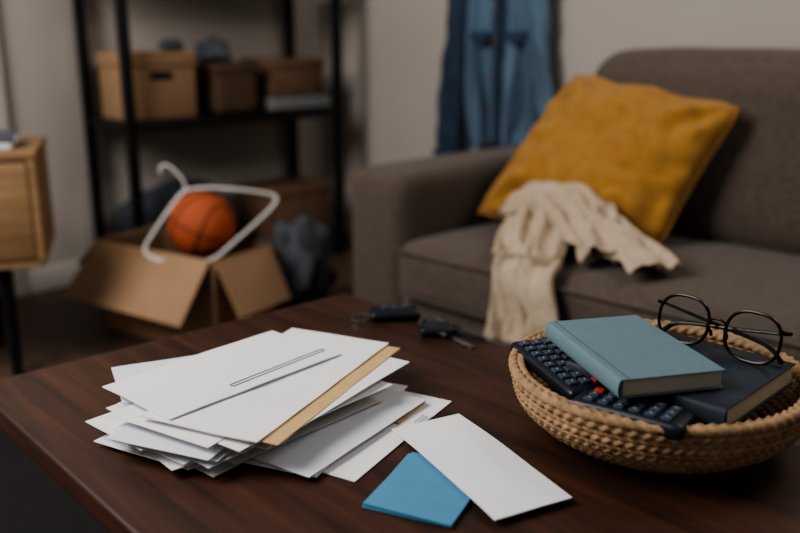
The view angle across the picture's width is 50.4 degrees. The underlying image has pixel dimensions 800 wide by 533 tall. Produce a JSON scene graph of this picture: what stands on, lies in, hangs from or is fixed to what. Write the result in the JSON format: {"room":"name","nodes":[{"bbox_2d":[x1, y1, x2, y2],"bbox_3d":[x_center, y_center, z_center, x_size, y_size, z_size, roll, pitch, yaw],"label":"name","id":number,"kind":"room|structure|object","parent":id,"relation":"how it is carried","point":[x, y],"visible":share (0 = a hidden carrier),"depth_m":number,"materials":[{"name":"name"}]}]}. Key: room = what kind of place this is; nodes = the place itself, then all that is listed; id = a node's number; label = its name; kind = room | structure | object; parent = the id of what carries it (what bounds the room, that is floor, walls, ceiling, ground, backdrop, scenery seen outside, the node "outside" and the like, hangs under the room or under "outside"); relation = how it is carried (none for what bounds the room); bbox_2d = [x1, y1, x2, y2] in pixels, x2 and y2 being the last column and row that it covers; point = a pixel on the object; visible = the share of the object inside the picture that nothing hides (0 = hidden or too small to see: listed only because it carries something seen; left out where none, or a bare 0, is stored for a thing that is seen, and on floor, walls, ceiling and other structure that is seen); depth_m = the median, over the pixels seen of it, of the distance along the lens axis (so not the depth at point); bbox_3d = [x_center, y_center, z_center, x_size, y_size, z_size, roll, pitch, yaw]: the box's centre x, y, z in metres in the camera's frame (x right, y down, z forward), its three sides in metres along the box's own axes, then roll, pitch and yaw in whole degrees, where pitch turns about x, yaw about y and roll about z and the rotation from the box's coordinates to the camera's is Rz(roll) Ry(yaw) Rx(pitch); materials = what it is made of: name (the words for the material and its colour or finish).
{"room":"living room","nodes":[
{"label":"living room","id":0,"kind":"room"},
{"bbox_2d":[0,0,322,297],"bbox_3d":[-2.266,-0.957,2.143,0.130,2.600,5.220,15,21,43],"label":"wall","id":1,"kind":"structure","parent":0,"point":[38,52],"depth_m":3.37,"materials":[{"name":"paint"}]},
{"bbox_2d":[0,56,28,296],"bbox_3d":[-1.729,-0.824,2.574,0.087,2.120,0.980,15,21,43],"label":"door","id":2,"kind":"structure","parent":1,"relation":"in","point":[20,278],"depth_m":3.13,"materials":[{"name":"grey paint"}]},
{"bbox_2d":[26,231,236,293],"bbox_3d":[-0.894,-0.073,3.690,0.020,0.090,1.450,15,21,43],"label":"baseboard","id":3,"kind":"structure","parent":1,"relation":"attached to","point":[46,278],"depth_m":3.25,"materials":[{"name":"grey paint"}]},
{"bbox_2d":[0,239,353,378],"bbox_3d":[-0.548,0.744,0.915,4.900,0.050,5.350,15,21,43],"label":"floor","id":4,"kind":"structure","parent":0,"point":[55,329],"depth_m":2.81,"materials":[{"name":"brown wood"}]},
{"bbox_2d":[0,136,54,375],"bbox_3d":[-1.511,-0.004,2.373,1.008,0.640,0.409,-5,16,-17],"label":"wooden sideboard","id":5,"kind":"object","parent":4,"relation":"on","point":[27,231],"visible":0.98,"depth_m":2.31,"materials":[{"name":"brown wood"}]},
{"bbox_2d":[0,130,22,149],"bbox_3d":[-1.222,-0.348,2.351,0.312,0.033,0.220,-5,16,-17],"label":"magazines","id":6,"kind":"object","parent":5,"relation":"on","point":[8,138],"visible":1,"depth_m":2.31,"materials":[{"name":"paper"}]},
{"bbox_2d":[0,428,109,532],"bbox_3d":[-0.335,0.688,1.005,1.790,0.008,2.520,-13,20,-41],"label":"rug","id":7,"kind":"object","parent":4,"relation":"on","point":[31,500],"visible":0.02,"depth_m":1.75,"materials":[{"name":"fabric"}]},
{"bbox_2d":[0,293,799,532],"bbox_3d":[0.095,0.452,1.020,0.686,0.440,1.350,-13,20,-41],"label":"coffee table","id":8,"kind":"object","parent":7,"relation":"on","point":[45,411],"visible":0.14,"depth_m":0.97,"materials":[{"name":"brown wood"}]},
{"bbox_2d":[85,328,451,481],"bbox_3d":[-0.185,0.168,1.127,0.423,0.052,0.398,8,17,27],"label":"envelopes","id":9,"kind":"object","parent":8,"relation":"on","point":[306,403],"visible":1,"depth_m":1.06,"materials":[{"name":"white paper"}]},
{"bbox_2d":[362,452,470,527],"bbox_3d":[0.033,0.243,0.935,0.105,0.006,0.132,6,16,22],"label":"blue notecards","id":10,"kind":"object","parent":8,"relation":"on","point":[415,489],"visible":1,"depth_m":0.91,"materials":[{"name":"blue paper"}]},
{"bbox_2d":[351,305,484,348],"bbox_3d":[0.040,0.094,1.466,0.257,0.024,0.102,10,18,34],"label":"keys","id":11,"kind":"object","parent":8,"relation":"on","point":[388,313],"visible":1,"depth_m":1.48,"materials":[{"name":"black plastic"}]},
{"bbox_2d":[392,414,571,520],"bbox_3d":[0.086,0.224,0.985,0.098,0.004,0.235,-8,17,-26],"label":"envelope","id":12,"kind":"object","parent":8,"relation":"on","point":[499,481],"visible":1,"depth_m":0.97,"materials":[{"name":"paper"}]},
{"bbox_2d":[508,319,799,474],"bbox_3d":[0.321,0.164,1.070,0.369,0.090,0.369,6,16,21],"label":"wicker basket","id":13,"kind":"object","parent":8,"relation":"on","point":[774,427],"visible":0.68,"depth_m":0.92,"materials":[{"name":"beige wicker"}]},
{"bbox_2d":[511,338,610,399],"bbox_3d":[0.198,0.126,1.059,0.058,0.024,0.177,-4,16,-15],"label":"remote control","id":14,"kind":"object","parent":13,"relation":"in","point":[543,357],"visible":0.75,"depth_m":1.04,"materials":[{"name":"black plastic"}]},
{"bbox_2d":[572,387,696,440],"bbox_3d":[0.255,0.160,0.934,0.130,0.024,0.050,10,18,36],"label":"remote control","id":15,"kind":"object","parent":13,"relation":"on","point":[674,420],"visible":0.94,"depth_m":0.91,"materials":[{"name":"black plastic"}]},
{"bbox_3d":[0.335,0.136,1.101,0.190,0.022,0.133,-2,15,-8],"label":"notebook","id":16,"kind":"object","parent":13,"relation":"in","visible":0},
{"bbox_2d":[565,340,795,424],"bbox_3d":[0.338,0.128,1.028,0.200,0.027,0.190,15,21,43],"label":"book","id":17,"kind":"object","parent":16,"relation":"on","point":[747,387],"visible":0.38,"depth_m":0.96,"materials":[{"name":"fabric"}]},
{"bbox_2d":[545,315,725,398],"bbox_3d":[0.274,0.103,1.021,0.130,0.023,0.200,-4,15,-13],"label":"book","id":18,"kind":"object","parent":17,"relation":"on","point":[629,355],"visible":1,"depth_m":0.98,"materials":[{"name":"fabric"}]},
{"bbox_2d":[657,293,792,364],"bbox_3d":[0.396,0.075,1.055,0.028,0.063,0.178,-13,20,-40],"label":"eyeglasses","id":19,"kind":"object","parent":17,"relation":"on","point":[753,337],"visible":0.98,"depth_m":1.04,"materials":[{"name":"black metal"}]},
{"bbox_2d":[63,225,290,340],"bbox_3d":[-0.707,0.066,2.764,0.723,0.307,0.534,9,18,31],"label":"cardboard box","id":20,"kind":"object","parent":4,"relation":"on","point":[140,296],"visible":0.76,"depth_m":2.59,"materials":[{"name":"brown cardboard"}]},
{"bbox_2d":[143,164,277,261],"bbox_3d":[-0.575,-0.166,2.608,0.426,0.288,0.169,-4,16,-15],"label":"clothes hanger","id":21,"kind":"object","parent":20,"relation":"on","point":[186,189],"visible":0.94,"depth_m":2.62,"materials":[{"name":"white plastic"}]},
{"bbox_2d":[256,214,338,309],"bbox_3d":[-0.355,-0.003,2.899,0.244,0.356,0.321,15,21,43],"label":"hoodie","id":22,"kind":"object","parent":20,"relation":"in","point":[308,274],"visible":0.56,"depth_m":2.83,"materials":[{"name":"fabric"}]},
{"bbox_3d":[-0.694,0.073,2.768,0.392,0.231,0.214,9,18,31],"label":"clothes","id":23,"kind":"object","parent":20,"relation":"in","visible":0},
{"bbox_2d":[168,190,235,258],"bbox_3d":[-0.618,-0.130,2.657,0.210,0.212,0.214,-4,16,-14],"label":"basketball","id":24,"kind":"object","parent":23,"relation":"on","point":[201,223],"visible":0.94,"depth_m":2.58,"materials":[{"name":"rubber"}]},
{"bbox_2d":[72,0,345,253],"bbox_3d":[-0.722,-0.944,3.348,0.353,1.950,1.000,15,21,43],"label":"metal shelf","id":25,"kind":"object","parent":4,"relation":"on","point":[131,126],"visible":0.51,"depth_m":3.24,"materials":[{"name":"black metal"}]},
{"bbox_2d":[95,51,196,119],"bbox_3d":[-0.941,-0.680,3.176,0.297,0.240,0.207,-15,21,-43],"label":"storage box","id":26,"kind":"object","parent":25,"relation":"on","point":[164,81],"visible":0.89,"depth_m":3.10,"materials":[{"name":"cardboard"}]},
{"bbox_2d":[157,38,183,50],"bbox_3d":[-0.871,-0.844,3.232,0.079,0.045,0.103,15,21,43],"label":"sock","id":27,"kind":"object","parent":26,"relation":"on","point":[172,44],"visible":1,"depth_m":3.21,"materials":[{"name":"grey fabric"}]},
{"bbox_2d":[113,177,234,232],"bbox_3d":[-0.877,-0.201,3.387,0.312,0.300,0.516,15,21,43],"label":"folded blanket","id":28,"kind":"object","parent":25,"relation":"on","point":[157,199],"visible":0.39,"depth_m":3.23,"materials":[{"name":"fabric"}]},
{"bbox_2d":[194,61,258,113],"bbox_3d":[-0.705,-0.718,3.406,0.210,0.195,0.205,15,21,43],"label":"storage bin","id":29,"kind":"object","parent":25,"relation":"on","point":[229,86],"visible":0.85,"depth_m":3.33,"materials":[{"name":"brown cardboard"}]},
{"bbox_2d":[195,36,231,61],"bbox_3d":[-0.737,-0.853,3.335,0.144,0.099,0.140,0,15,-1],"label":"beanie","id":30,"kind":"object","parent":29,"relation":"on","point":[213,49],"visible":0.98,"depth_m":3.30,"materials":[{"name":"fabric"}]},
{"bbox_2d":[236,176,330,239],"bbox_3d":[-0.509,-0.258,3.747,0.250,0.222,0.330,15,21,43],"label":"storage box","id":31,"kind":"object","parent":25,"relation":"in","point":[296,195],"visible":0.78,"depth_m":3.66,"materials":[{"name":"brown cardboard"}]},
{"bbox_2d":[257,94,330,110],"bbox_3d":[-0.491,-0.708,3.637,0.234,0.055,0.310,15,21,43],"label":"folded linens","id":32,"kind":"object","parent":25,"relation":"on","point":[276,103],"visible":0.65,"depth_m":3.53,"materials":[{"name":"grey fabric"}]},
{"bbox_2d":[240,58,323,96],"bbox_3d":[-0.497,-0.807,3.609,0.215,0.148,0.280,15,21,43],"label":"wooden box","id":33,"kind":"object","parent":32,"relation":"on","point":[275,76],"visible":0.81,"depth_m":3.52,"materials":[{"name":"brown wood"}]},
{"bbox_2d":[352,46,799,446],"bbox_3d":[0.920,-0.064,2.075,1.002,0.910,2.158,-15,21,-43],"label":"sofa","id":34,"kind":"object","parent":4,"relation":"on","point":[421,240],"visible":0.48,"depth_m":2.21,"materials":[{"name":"fabric"}]},
{"bbox_2d":[484,181,681,342],"bbox_3d":[0.382,-0.023,2.151,0.393,0.341,0.604,-3,15,-12],"label":"throw blanket","id":35,"kind":"object","parent":34,"relation":"on","point":[535,234],"visible":0.99,"depth_m":2.04,"materials":[{"name":"beige fabric"}]},
{"bbox_2d":[477,75,739,243],"bbox_3d":[0.555,-0.299,2.326,0.309,0.428,0.654,-15,21,-43],"label":"throw pillow","id":36,"kind":"object","parent":34,"relation":"on","point":[642,150],"visible":0.81,"depth_m":2.20,"materials":[{"name":"yellow fabric"}]},
{"bbox_2d":[319,0,799,220],"bbox_3d":[1.298,-1.014,2.355,4.900,2.600,0.131,15,21,43],"label":"wall","id":37,"kind":"structure","parent":0,"point":[392,50],"depth_m":3.53,"materials":[{"name":"paint"}]},
{"bbox_2d":[330,217,352,240],"bbox_3d":[1.298,0.226,2.577,4.750,0.090,0.020,15,21,43],"label":"baseboard","id":38,"kind":"structure","parent":37,"relation":"attached to","point":[348,224],"depth_m":4.06,"materials":[{"name":"grey paint"}]},
{"bbox_3d":[0.463,-1.365,2.970,0.850,0.080,0.081,15,21,43],"label":"coat rack","id":39,"kind":"object","parent":37,"relation":"attached to","visible":0},
{"bbox_2d":[434,0,552,155],"bbox_3d":[0.338,-0.849,3.154,0.578,0.958,0.130,15,21,43],"label":"denim jacket","id":40,"kind":"object","parent":39,"relation":"hanging from","point":[496,53],"visible":0.94,"depth_m":3.15,"materials":[{"name":"blue fabric"}]}
]}

